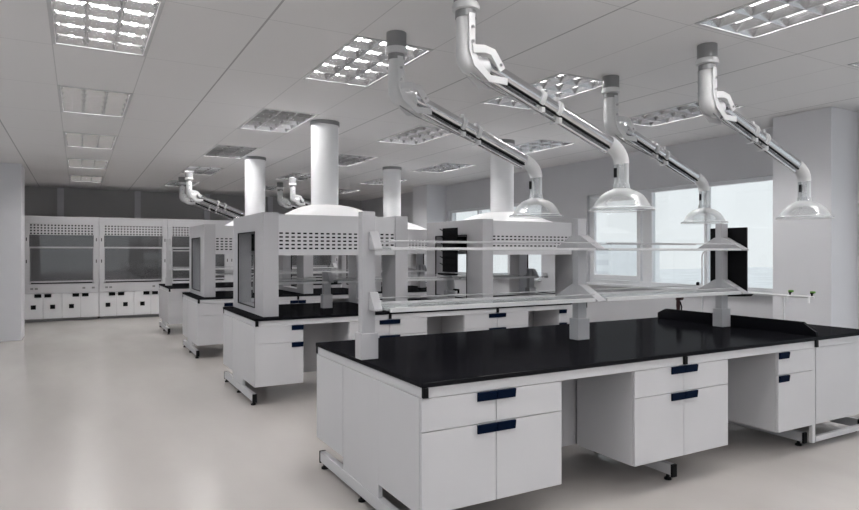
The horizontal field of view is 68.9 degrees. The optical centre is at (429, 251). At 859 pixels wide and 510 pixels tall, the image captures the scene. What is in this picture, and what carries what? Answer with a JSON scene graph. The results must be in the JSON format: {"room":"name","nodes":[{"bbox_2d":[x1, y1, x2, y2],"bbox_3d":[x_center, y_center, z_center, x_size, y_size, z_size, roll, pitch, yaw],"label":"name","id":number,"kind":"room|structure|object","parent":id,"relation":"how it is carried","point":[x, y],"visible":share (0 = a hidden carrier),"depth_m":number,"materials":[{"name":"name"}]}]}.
{"room":"science laboratory","nodes":[
{"label":"science laboratory","id":0,"kind":"room"},
{"bbox_2d":[0,163,24,340],"bbox_3d":[-7.349,0.005,10.669,0.720,2.970,0.700,0,0,-29],"label":"column","id":1,"kind":"structure","parent":0,"point":[12,175],"depth_m":10.48,"materials":[{"name":"white paint"}]},
{"bbox_2d":[25,186,361,277],"bbox_3d":[-6.291,0.005,15.906,9.790,2.970,0.200,0,0,-29],"label":"wall","id":2,"kind":"structure","parent":0,"point":[39,201],"depth_m":15.16,"materials":[{"name":"grey paint"}]},
{"bbox_2d":[57,187,63,215],"bbox_3d":[-8.531,0.005,14.483,0.130,2.970,0.090,0,0,-29],"label":"trim","id":3,"kind":"structure","parent":2,"relation":"attached to","point":[60,191],"depth_m":14.45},
{"bbox_2d":[135,191,140,217],"bbox_3d":[-7.118,0.005,15.275,0.130,2.970,0.090,0,0,-29],"label":"trim","id":4,"kind":"structure","parent":2,"relation":"attached to","point":[137,193],"depth_m":15.24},
{"bbox_2d":[204,194,209,219],"bbox_3d":[-5.705,0.005,16.068,0.130,2.970,0.090,0,0,-29],"label":"trim","id":5,"kind":"structure","parent":2,"relation":"attached to","point":[206,213],"depth_m":16.03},
{"bbox_2d":[267,197,272,211],"bbox_3d":[-4.293,0.005,16.860,0.130,2.970,0.090,0,0,-29],"label":"trim","id":6,"kind":"structure","parent":2,"relation":"attached to","point":[269,199],"depth_m":16.83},
{"bbox_2d":[0,0,858,200],"bbox_3d":[-1.068,-1.480,6.596,10.190,0.001,21.550,0,0,-29],"label":"ceiling","id":7,"kind":"structure","parent":0,"point":[208,67],"depth_m":5.35,"materials":[{"name":"white paint"}]},
{"bbox_2d":[69,175,103,182],"bbox_3d":[-6.969,-1.532,12.716,0.607,0.116,1.200,0,0,-29],"label":"ceiling light","id":8,"kind":"object","parent":7,"relation":"attached to","point":[77,178],"visible":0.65,"depth_m":12.78,"materials":[{"name":"white plastic"}]},
{"bbox_2d":[67,158,109,168],"bbox_3d":[-5.755,-1.532,10.553,0.607,0.116,1.200,0,0,-29],"label":"ceiling light","id":9,"kind":"object","parent":7,"relation":"attached to","point":[71,162],"visible":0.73,"depth_m":10.58,"materials":[{"name":"white plastic"}]},
{"bbox_2d":[63,132,117,149],"bbox_3d":[-4.542,-1.532,8.391,0.607,0.116,1.200,0,0,-29],"label":"ceiling light","id":10,"kind":"object","parent":7,"relation":"attached to","point":[71,139],"visible":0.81,"depth_m":8.41,"materials":[{"name":"white"}]},
{"bbox_2d":[57,85,132,117],"bbox_3d":[-3.329,-1.532,6.228,0.607,0.116,1.200,0,0,-29],"label":"ceiling light","id":11,"kind":"object","parent":7,"relation":"attached to","point":[79,100],"visible":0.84,"depth_m":6.23,"materials":[{"name":"white"}]},
{"bbox_2d":[47,0,164,56],"bbox_3d":[-2.115,-1.532,4.065,0.607,0.116,1.200,0,0,-29],"label":"ceiling light","id":12,"kind":"object","parent":7,"relation":"attached to","point":[117,26],"visible":1,"depth_m":4.14,"materials":[{"name":"white"}]},
{"bbox_2d":[163,180,199,186],"bbox_3d":[-5.380,-1.532,13.607,0.607,0.116,1.200,0,0,-29],"label":"ceiling light","id":13,"kind":"object","parent":7,"relation":"attached to","point":[171,182],"visible":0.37,"depth_m":13.61,"materials":[{"name":"white"}]},
{"bbox_2d":[179,166,224,175],"bbox_3d":[-4.167,-1.532,11.444,0.607,0.116,1.200,0,0,-29],"label":"ceiling light","id":14,"kind":"object","parent":7,"relation":"attached to","point":[197,170],"visible":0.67,"depth_m":11.46,"materials":[{"name":"white metal"}]},
{"bbox_2d":[178,177,238,219],"bbox_3d":[-4.332,-0.874,12.762,1.486,1.211,0.416,0,0,-29],"label":"exhaust pipe","id":15,"kind":"object","parent":7,"relation":"hanging from","point":[183,197],"visible":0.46,"depth_m":12.55,"materials":[{"name":"silver metal"}]},
{"bbox_2d":[185,172,244,216],"bbox_3d":[-3.892,-0.874,11.977,1.486,1.211,0.416,0,0,-29],"label":"exhaust pipe","id":16,"kind":"object","parent":7,"relation":"hanging from","point":[192,194],"visible":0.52,"depth_m":11.76,"materials":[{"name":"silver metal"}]},
{"bbox_2d":[202,144,259,158],"bbox_3d":[-2.954,-1.532,9.281,0.607,0.116,1.200,0,0,-29],"label":"ceiling light","id":17,"kind":"object","parent":7,"relation":"attached to","point":[219,150],"visible":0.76,"depth_m":9.30,"materials":[{"name":"white metal"}]},
{"bbox_2d":[265,185,285,190],"bbox_3d":[-3.792,-1.532,14.498,0.607,0.116,1.200,0,0,-29],"label":"ceiling light","id":18,"kind":"object","parent":7,"relation":"attached to","point":[267,187],"visible":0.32,"depth_m":14.60,"materials":[{"name":"white"}]},
{"bbox_2d":[237,108,319,132],"bbox_3d":[-1.741,-1.532,7.119,0.607,0.116,1.200,0,0,-29],"label":"ceiling light","id":19,"kind":"object","parent":7,"relation":"attached to","point":[271,120],"visible":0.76,"depth_m":7.13,"materials":[{"name":"white"}]},
{"bbox_2d":[276,182,299,210],"bbox_3d":[-2.614,-0.874,13.726,1.486,1.211,0.416,0,0,-29],"label":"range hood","id":20,"kind":"object","parent":7,"relation":"hanging from","point":[283,202],"visible":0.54,"depth_m":13.37,"materials":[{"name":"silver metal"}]},
{"bbox_2d":[276,172,310,180],"bbox_3d":[-2.579,-1.532,12.335,0.607,0.116,1.200,0,0,-29],"label":"ceiling light","id":21,"kind":"object","parent":7,"relation":"attached to","point":[299,176],"visible":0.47,"depth_m":12.41,"materials":[{"name":"white metal"}]},
{"bbox_2d":[289,178,310,206],"bbox_3d":[-2.174,-0.874,12.941,1.486,1.211,0.416,0,0,-29],"label":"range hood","id":22,"kind":"object","parent":7,"relation":"hanging from","point":[298,200],"visible":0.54,"depth_m":12.58,"materials":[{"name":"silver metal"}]},
{"bbox_2d":[338,189,359,193],"bbox_3d":[-2.204,-1.532,15.389,0.607,0.116,1.200,0,0,-29],"label":"ceiling light","id":23,"kind":"object","parent":7,"relation":"attached to","point":[340,191],"visible":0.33,"depth_m":15.36,"materials":[{"name":"white"}]},
{"bbox_2d":[338,154,377,166],"bbox_3d":[-1.366,-1.532,10.172,0.607,0.116,1.200,0,0,-29],"label":"ceiling light","id":24,"kind":"object","parent":7,"relation":"attached to","point":[343,160],"visible":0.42,"depth_m":10.12,"materials":[{"name":"white metal"}]},
{"bbox_2d":[302,35,433,87],"bbox_3d":[-0.527,-1.532,4.956,0.607,0.116,1.200,0,0,-29],"label":"ceiling light","id":25,"kind":"object","parent":7,"relation":"attached to","point":[362,61],"visible":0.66,"depth_m":5.00,"materials":[{"name":"white"}]},
{"bbox_2d":[359,178,405,184],"bbox_3d":[-0.991,-1.532,13.226,0.607,0.116,1.200,0,0,-29],"label":"ceiling light","id":26,"kind":"object","parent":7,"relation":"attached to","point":[379,181],"visible":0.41,"depth_m":13.41,"materials":[{"name":"white"}]},
{"bbox_2d":[376,125,453,144],"bbox_3d":[-0.152,-1.532,8.009,0.607,0.116,1.200,0,0,-29],"label":"ceiling light","id":27,"kind":"object","parent":7,"relation":"attached to","point":[417,135],"visible":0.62,"depth_m":8.07,"materials":[{"name":"white metal"}]},
{"bbox_2d":[412,163,474,172],"bbox_3d":[0.223,-1.532,11.063,0.607,0.116,1.200,0,0,-29],"label":"ceiling light","id":28,"kind":"object","parent":7,"relation":"attached to","point":[443,167],"visible":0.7,"depth_m":11.10,"materials":[{"name":"white"}]},
{"bbox_2d":[385,30,563,217],"bbox_3d":[0.356,-0.874,4.568,1.486,1.211,0.416,0,0,-29],"label":"fume extraction arm","id":29,"kind":"object","parent":7,"relation":"hanging from","point":[396,50],"visible":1,"depth_m":4.37,"materials":[{"name":"silver metal"}]},
{"bbox_2d":[510,194,562,217],"bbox_3d":[0.822,-0.356,4.830,0.410,0.168,0.410,0,0,-29],"label":"hood","id":30,"kind":"object","parent":29,"relation":"attached to","point":[530,196],"depth_m":4.78,"materials":[{"name":"clear plastic"}]},
{"bbox_2d":[481,93,530,109],"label":"ceiling light","id":31,"kind":"object","parent":7,"relation":"attached to","point":[502,100],"depth_m":6.28,"materials":[{"name":"white metal"}]},
{"bbox_2d":[514,139,575,153],"bbox_3d":[1.436,-1.532,8.900,0.607,0.116,1.200,0,0,-29],"label":"ceiling light","id":32,"kind":"object","parent":7,"relation":"attached to","point":[541,144],"visible":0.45,"depth_m":8.81,"materials":[{"name":"white metal"}]},
{"bbox_2d":[452,0,654,212],"bbox_3d":[0.781,-0.874,3.809,1.486,1.211,0.416,0,0,-29],"label":"fume extraction arm","id":33,"kind":"object","parent":7,"relation":"hanging from","point":[474,66],"visible":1,"depth_m":3.63,"materials":[{"name":"grey"}]},
{"bbox_2d":[589,184,654,211],"bbox_3d":[1.248,-0.356,4.071,0.410,0.168,0.410,0,0,-29],"label":"hood","id":34,"kind":"object","parent":33,"relation":"attached to","point":[614,185],"depth_m":4.02,"materials":[{"name":"clear plastic"}]},
{"bbox_2d":[530,73,602,99],"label":"ceiling light","id":35,"kind":"object","parent":7,"relation":"attached to","point":[561,86],"depth_m":5.64,"materials":[{"name":"white"}]},
{"bbox_2d":[601,75,728,223],"bbox_3d":[2.114,-0.874,5.623,1.486,1.211,0.416,0,0,-29],"label":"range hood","id":36,"kind":"object","parent":7,"relation":"hanging from","point":[611,89],"visible":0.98,"depth_m":5.42,"materials":[{"name":"silver metal"}]},
{"bbox_2d":[681,205,727,223],"bbox_3d":[2.581,-0.356,5.885,0.410,0.168,0.410,0,0,-29],"label":"hood","id":37,"kind":"object","parent":36,"relation":"attached to","point":[685,222],"depth_m":5.87,"materials":[{"name":"clear plastic"}]},
{"bbox_2d":[619,101,744,126],"bbox_3d":[2.649,-1.532,6.737,0.607,0.116,1.200,0,0,-29],"label":"ceiling light","id":38,"kind":"object","parent":7,"relation":"attached to","point":[689,110],"visible":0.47,"depth_m":6.87,"materials":[{"name":"white"}]},
{"bbox_2d":[695,42,834,219],"bbox_3d":[2.569,-0.874,4.812,1.486,1.211,0.416,0,0,-29],"label":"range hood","id":39,"kind":"object","parent":7,"relation":"hanging from","point":[707,60],"visible":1,"depth_m":4.57,"materials":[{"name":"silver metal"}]},
{"bbox_2d":[775,197,833,218],"bbox_3d":[3.036,-0.356,5.074,0.410,0.168,0.410,0,0,-29],"label":"hood","id":40,"kind":"object","parent":39,"relation":"attached to","point":[786,217],"depth_m":5.04,"materials":[{"name":"clear plastic"}]},
{"bbox_2d":[694,0,858,39],"bbox_3d":[2.274,-1.532,3.683,0.607,0.116,1.200,0,0,-29],"label":"ceiling light","id":41,"kind":"object","parent":7,"relation":"attached to","point":[758,18],"visible":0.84,"depth_m":3.99,"materials":[{"name":"white"}]},
{"bbox_2d":[848,62,858,67],"bbox_3d":[3.862,-1.532,4.574,0.607,0.116,1.200,0,0,-29],"label":"ceiling light","id":42,"kind":"object","parent":7,"relation":"attached to","point":[856,64],"visible":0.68,"depth_m":4.96,"materials":[{"name":"white"}]},
{"bbox_2d":[0,316,858,509],"bbox_3d":[-1.068,1.540,6.596,10.190,0.100,21.550,0,0,-29],"label":"floor","id":43,"kind":"structure","parent":0,"point":[111,413],"depth_m":4.67,"materials":[{"name":"plastic"}]},
{"bbox_2d":[25,216,98,321],"bbox_3d":[-8.102,0.365,13.831,1.396,2.250,0.886,0,0,-29],"label":"fume hood","id":44,"kind":"object","parent":43,"relation":"on","point":[62,252],"visible":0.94,"depth_m":13.67,"materials":[{"name":"metal"}]},
{"bbox_2d":[99,217,166,318],"bbox_3d":[-6.881,0.365,14.516,1.396,2.250,0.886,0,0,-29],"label":"fume hood","id":45,"kind":"object","parent":43,"relation":"on","point":[132,251],"visible":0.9,"depth_m":14.31,"materials":[{"name":"metal"}]},
{"bbox_2d":[167,219,229,282],"bbox_3d":[-5.660,0.365,15.201,1.396,2.250,0.886,0,0,-29],"label":"fume hood","id":46,"kind":"object","parent":43,"relation":"on","point":[177,229],"visible":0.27,"depth_m":15.14,"materials":[{"name":"metal"}]},
{"bbox_2d":[229,220,253,281],"bbox_3d":[-4.439,0.365,15.886,1.396,2.250,0.886,0,0,-29],"label":"fume hood","id":47,"kind":"object","parent":43,"relation":"on","point":[230,255],"visible":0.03,"depth_m":15.21,"materials":[{"name":"metal"}]},
{"bbox_2d":[159,283,381,333],"bbox_3d":[-3.207,1.078,12.877,4.202,0.824,1.548,0,0,-29],"label":"table","id":48,"kind":"object","parent":43,"relation":"on","point":[163,324],"visible":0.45,"depth_m":11.72,"materials":[{"name":"metal"}]},
{"bbox_2d":[159,288,161,318],"bbox_3d":[-5.081,1.011,12.416,0.470,0.578,0.516,0,0,-29],"label":"base cabinet","id":49,"kind":"object","parent":48,"relation":"attached to","point":[160,289],"visible":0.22,"depth_m":12.28,"materials":[{"name":"metal"}]},
{"bbox_2d":[165,291,188,323],"bbox_3d":[-4.578,1.011,11.519,0.470,0.578,0.516,0,0,-29],"label":"base cabinet","id":50,"kind":"object","parent":48,"relation":"attached to","point":[173,300],"visible":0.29,"depth_m":11.27,"materials":[{"name":"metal"}]},
{"bbox_2d":[159,280,381,288],"bbox_3d":[-3.207,0.653,12.877,4.194,0.026,1.540,0,0,-29],"label":"countertop","id":51,"kind":"structure","parent":48,"relation":"on","point":[217,284],"depth_m":12.24,"materials":[{"name":"black plastic"}]},
{"bbox_2d":[165,239,336,285],"bbox_3d":[-3.515,0.200,12.705,3.412,0.880,0.444,0,0,-29],"label":"rack","id":52,"kind":"object","parent":51,"relation":"on","point":[168,279],"visible":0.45,"depth_m":11.88,"materials":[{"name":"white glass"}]},
{"bbox_2d":[292,255,337,279],"bbox_3d":[-3.219,0.365,16.571,1.396,2.250,0.886,0,0,-29],"label":"fume hood","id":53,"kind":"object","parent":43,"relation":"on","point":[317,259],"visible":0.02,"depth_m":16.99,"materials":[{"name":"metal"}]},
{"bbox_2d":[183,291,458,357],"bbox_3d":[-1.698,1.078,10.319,4.273,0.824,1.448,0,0,-29],"label":"table","id":54,"kind":"object","parent":43,"relation":"on","point":[188,343],"visible":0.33,"depth_m":9.34,"materials":[{"name":"metal"}]},
{"bbox_2d":[183,298,187,336],"bbox_3d":[-3.574,1.011,9.798,0.480,0.578,0.516,0,0,-29],"label":"base cabinet","id":55,"kind":"object","parent":54,"relation":"attached to","point":[184,299],"visible":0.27,"depth_m":9.64,"materials":[{"name":"metal"}]},
{"bbox_2d":[192,301,232,345],"bbox_3d":[-3.119,1.011,8.989,0.480,0.578,0.516,0,0,-29],"label":"base cabinet","id":56,"kind":"object","parent":54,"relation":"attached to","point":[207,319],"visible":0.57,"depth_m":8.75,"materials":[{"name":"metal"}]},
{"bbox_2d":[279,299,320,303],"bbox_3d":[-2.083,1.011,9.570,0.920,0.578,0.516,0,0,-29],"label":"base cabinet","id":57,"kind":"object","parent":54,"relation":"attached to","point":[310,300],"visible":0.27,"depth_m":9.36,"materials":[{"name":"metal"}]},
{"bbox_2d":[182,285,458,299],"bbox_3d":[-1.698,0.653,10.319,4.265,0.026,1.440,0,0,-29],"label":"countertop","id":58,"kind":"structure","parent":54,"relation":"on","point":[316,291],"depth_m":9.66,"materials":[{"name":"black plastic"}]},
{"bbox_2d":[189,156,312,296],"bbox_3d":[-2.808,-0.419,9.799,1.598,2.119,1.360,0,0,-29],"label":"fume hood","id":59,"kind":"object","parent":58,"relation":"on","point":[205,240],"visible":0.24,"depth_m":9.68,"materials":[{"name":"white metal"}]},
{"bbox_2d":[215,265,426,292],"bbox_3d":[-1.670,0.200,10.357,3.750,0.880,0.444,0,0,-29],"label":"rack","id":60,"kind":"object","parent":58,"relation":"on","point":[422,268],"visible":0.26,"depth_m":10.53,"materials":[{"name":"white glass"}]},
{"bbox_2d":[342,166,454,290],"bbox_3d":[-0.571,-0.419,11.054,1.558,2.119,1.360,0,0,-29],"label":"fume hood","id":61,"kind":"object","parent":58,"relation":"on","point":[391,174],"visible":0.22,"depth_m":10.86,"materials":[{"name":"white metal"}]},
{"bbox_2d":[223,304,586,404],"bbox_3d":[-0.191,1.078,7.667,4.239,0.824,1.528,0,0,-29],"label":"table","id":62,"kind":"object","parent":43,"relation":"on","point":[315,330],"visible":0.27,"depth_m":6.79,"materials":[{"name":"metal"}]},
{"bbox_2d":[223,314,232,370],"bbox_3d":[-2.071,1.011,7.190,0.480,0.578,0.516,0,0,-29],"label":"base cabinet","id":63,"kind":"object","parent":62,"relation":"attached to","point":[227,320],"visible":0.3,"depth_m":7.03,"materials":[{"name":"metal"}]},
{"bbox_2d":[243,322,303,387],"bbox_3d":[-1.578,1.011,6.311,0.480,0.578,0.516,0,0,-29],"label":"base cabinet","id":64,"kind":"object","parent":62,"relation":"attached to","point":[272,355],"visible":0.97,"depth_m":6.11,"materials":[{"name":"metal"}]},
{"bbox_2d":[332,317,426,340],"bbox_3d":[-0.542,1.011,6.892,0.920,0.578,0.516,0,0,-29],"label":"base cabinet","id":65,"kind":"object","parent":62,"relation":"attached to","point":[341,331],"visible":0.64,"depth_m":6.71,"materials":[{"name":"metal"}]},
{"bbox_2d":[223,295,586,321],"bbox_3d":[-0.191,0.653,7.667,4.231,0.026,1.520,0,0,-29],"label":"countertop","id":66,"kind":"structure","parent":62,"relation":"on","point":[340,309],"depth_m":6.94,"materials":[{"name":"black stone"}]},
{"bbox_2d":[233,119,407,316],"bbox_3d":[-1.267,-0.419,7.121,1.598,2.119,1.360,0,0,-29],"label":"fume hood","id":67,"kind":"object","parent":66,"relation":"on","point":[324,226],"visible":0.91,"depth_m":6.80,"materials":[{"name":"white metal"}]},
{"bbox_2d":[279,250,547,307],"bbox_3d":[-0.149,0.200,7.713,3.750,0.880,0.444,0,0,-29],"label":"rack","id":68,"kind":"object","parent":66,"relation":"on","point":[327,277],"visible":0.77,"depth_m":7.56,"materials":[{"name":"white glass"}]},
{"bbox_2d":[438,228,457,275],"bbox_3d":[0.223,0.000,7.747,0.090,0.590,0.355,0,0,-29],"label":"drying rack","id":69,"kind":"object","parent":68,"relation":"attached to","point":[449,263],"visible":0.91,"depth_m":7.72,"materials":[{"name":"black plastic"}]},
{"bbox_2d":[438,273,457,275],"bbox_3d":[0.223,0.280,7.747,0.090,0.030,0.355,0,0,-29],"label":"drip tray","id":70,"kind":"object","parent":69,"relation":"on","point":[444,274],"depth_m":7.68,"materials":[{"name":"black plastic"}]},
{"bbox_2d":[427,139,571,303],"bbox_3d":[0.971,-0.419,8.376,1.558,2.119,1.360,0,0,-29],"label":"fume hood","id":71,"kind":"object","parent":66,"relation":"on","point":[494,225],"visible":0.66,"depth_m":8.02,"materials":[{"name":"white metal"}]},
{"bbox_2d":[442,311,527,332],"bbox_3d":[0.679,1.011,7.577,0.920,0.578,0.516,0,0,-29],"label":"base cabinet","id":72,"kind":"object","parent":62,"relation":"attached to","point":[473,322],"visible":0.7,"depth_m":7.35,"materials":[{"name":"metal"}]},
{"bbox_2d":[534,309,571,325],"bbox_3d":[1.695,1.011,8.147,0.450,0.578,0.516,0,0,-29],"label":"base cabinet","id":73,"kind":"object","parent":62,"relation":"attached to","point":[559,316],"visible":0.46,"depth_m":7.93,"materials":[{"name":"metal"}]},
{"bbox_2d":[316,335,858,509],"bbox_3d":[1.403,1.078,4.756,4.188,0.824,1.579,0,0,-29],"label":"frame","id":74,"kind":"object","parent":43,"relation":"on","point":[358,470],"visible":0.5,"depth_m":3.82,"materials":[{"name":"metal"}]},
{"bbox_2d":[317,354,344,456],"bbox_3d":[-0.287,1.011,4.415,0.895,0.578,0.516,0,0,-29],"label":"base cabinet","id":75,"kind":"object","parent":74,"relation":"attached to","point":[329,372],"visible":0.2,"depth_m":4.16,"materials":[{"name":"metal"}]},
{"bbox_2d":[378,381,560,509],"bbox_3d":[0.231,1.011,3.491,0.895,0.578,0.516,0,0,-29],"label":"base cabinet","id":76,"kind":"object","parent":74,"relation":"attached to","point":[450,452],"visible":0.99,"depth_m":3.26,"materials":[{"name":"metal"}]},
{"bbox_2d":[316,318,816,387],"bbox_3d":[1.051,0.653,4.559,3.374,0.026,1.571,0,0,-29],"label":"countertop","id":77,"kind":"structure","parent":74,"relation":"on","point":[441,359],"depth_m":4.14,"materials":[{"name":"black plastic"}]},
{"bbox_2d":[355,211,748,359],"bbox_3d":[1.065,0.200,4.566,3.417,0.880,0.450,0,0,-29],"label":"rack","id":78,"kind":"object","parent":77,"relation":"on","point":[578,293],"visible":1,"depth_m":4.47,"materials":[{"name":"white metal"}]},
{"bbox_2d":[710,227,752,296],"bbox_3d":[2.604,0.090,5.408,0.090,0.590,0.355,0,0,-29],"label":"drying rack","id":79,"kind":"object","parent":78,"relation":"attached to","point":[737,260],"visible":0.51,"depth_m":5.31,"materials":[{"name":"black plastic"}]},
{"bbox_2d":[728,294,752,296],"bbox_3d":[2.604,0.370,5.408,0.090,0.030,0.355,0,0,-29],"label":"drip tray","id":80,"kind":"object","parent":79,"relation":"on","point":[738,295],"depth_m":5.28,"materials":[{"name":"black plastic"}]},
{"bbox_2d":[577,359,727,466],"bbox_3d":[1.504,1.011,4.206,0.885,0.578,0.516,0,0,-29],"label":"base cabinet","id":81,"kind":"object","parent":74,"relation":"attached to","point":[641,417],"visible":0.98,"depth_m":3.97,"materials":[{"name":"metal"}]},
{"bbox_2d":[654,317,858,339],"bbox_3d":[2.874,0.653,5.581,0.805,0.026,1.571,0,0,-29],"label":"countertop","id":82,"kind":"structure","parent":74,"relation":"on","point":[824,332],"depth_m":5.03,"materials":[{"name":"black plastic"}]},
{"bbox_2d":[676,297,683,309],"bbox_3d":[2.361,0.527,5.920,0.056,0.226,0.080,0,0,-29],"label":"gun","id":83,"kind":"object","parent":82,"relation":"on","point":[678,302],"visible":0.54,"depth_m":5.91,"materials":[{"name":"rubber"}]},
{"bbox_2d":[696,251,705,311],"bbox_3d":[2.610,0.306,5.904,0.052,0.668,0.220,0,0,-29],"label":"tap","id":84,"kind":"object","parent":82,"relation":"on","point":[697,283],"visible":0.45,"depth_m":5.94,"materials":[{"name":"white metal"}]},
{"bbox_2d":[658,309,817,335],"bbox_3d":[2.576,0.591,5.402,0.030,0.098,1.490,0,0,-29],"label":"board","id":85,"kind":"object","parent":82,"relation":"on","point":[777,325],"visible":0.95,"depth_m":5.21,"materials":[{"name":"black stone"}]},
{"bbox_2d":[752,290,815,319],"bbox_3d":[3.169,0.491,5.646,0.078,0.298,0.572,0,0,-29],"label":"tap","id":86,"kind":"object","parent":82,"relation":"on","point":[789,291],"visible":0.87,"depth_m":5.63,"materials":[{"name":"white metal"}]},
{"bbox_2d":[728,348,812,432],"bbox_3d":[2.571,1.011,4.804,0.438,0.578,0.516,0,0,-29],"label":"base cabinet","id":87,"kind":"object","parent":74,"relation":"attached to","point":[773,392],"visible":0.9,"depth_m":4.62,"materials":[{"name":"metal"}]},
{"bbox_2d":[815,342,858,423],"bbox_3d":[3.126,1.011,5.131,0.760,0.578,0.500,0,0,-29],"label":"base cabinet","id":88,"kind":"object","parent":74,"relation":"attached to","point":[836,366],"visible":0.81,"depth_m":4.86,"materials":[{"name":"metal"}]},
{"bbox_2d":[362,112,858,328],"bbox_3d":[3.288,0.005,9.039,0.200,2.970,21.550,0,0,-29],"label":"wall","id":89,"kind":"structure","parent":0,"point":[569,187],"depth_m":9.63,"materials":[{"name":"white paint"}]},
{"bbox_2d":[413,185,445,281],"bbox_3d":[-0.002,0.005,14.188,0.500,2.970,0.650,0,0,-29],"label":"column","id":90,"kind":"structure","parent":89,"relation":"attached to","point":[429,201],"depth_m":13.93,"materials":[{"name":"white paint"}]},
{"bbox_2d":[451,201,540,280],"bbox_3d":[1.229,-0.193,12.557,0.210,1.435,3.200,0,0,-29],"label":"window","id":91,"kind":"structure","parent":89,"relation":"in","point":[479,210],"depth_m":12.86,"materials":[{"name":"white metal"}]},
{"bbox_2d":[586,176,772,295],"bbox_3d":[3.382,-0.193,8.719,0.210,1.435,3.300,0,0,-29],"label":"window","id":92,"kind":"structure","parent":89,"relation":"in","point":[646,219],"depth_m":9.12,"materials":[{"name":"white metal"}]},
{"bbox_2d":[773,107,857,328],"bbox_3d":[4.159,0.005,6.771,0.500,2.970,0.620,0,0,-29],"label":"column","id":93,"kind":"structure","parent":89,"relation":"attached to","point":[818,255],"depth_m":6.56,"materials":[{"name":"white paint"}]},
{"label":"outside","id":94,"kind":"structure","parent":0,"visible":0},
{"bbox_2d":[495,267,772,287],"bbox_3d":[156.245,10.590,150.707,380.000,0.200,410.000,0,0,-29],"label":"ground","id":95,"kind":"structure","parent":94,"point":[761,277],"depth_m":265.60,"materials":[{"name":"white"}]},
{"bbox_2d":[596,242,661,281],"bbox_3d":[51.354,3.940,172.130,18.800,13.100,14.800,0,0,-29],"label":"building","id":96,"kind":"structure","parent":95,"relation":"on","point":[607,262],"depth_m":164.27,"materials":[{"name":"white"}]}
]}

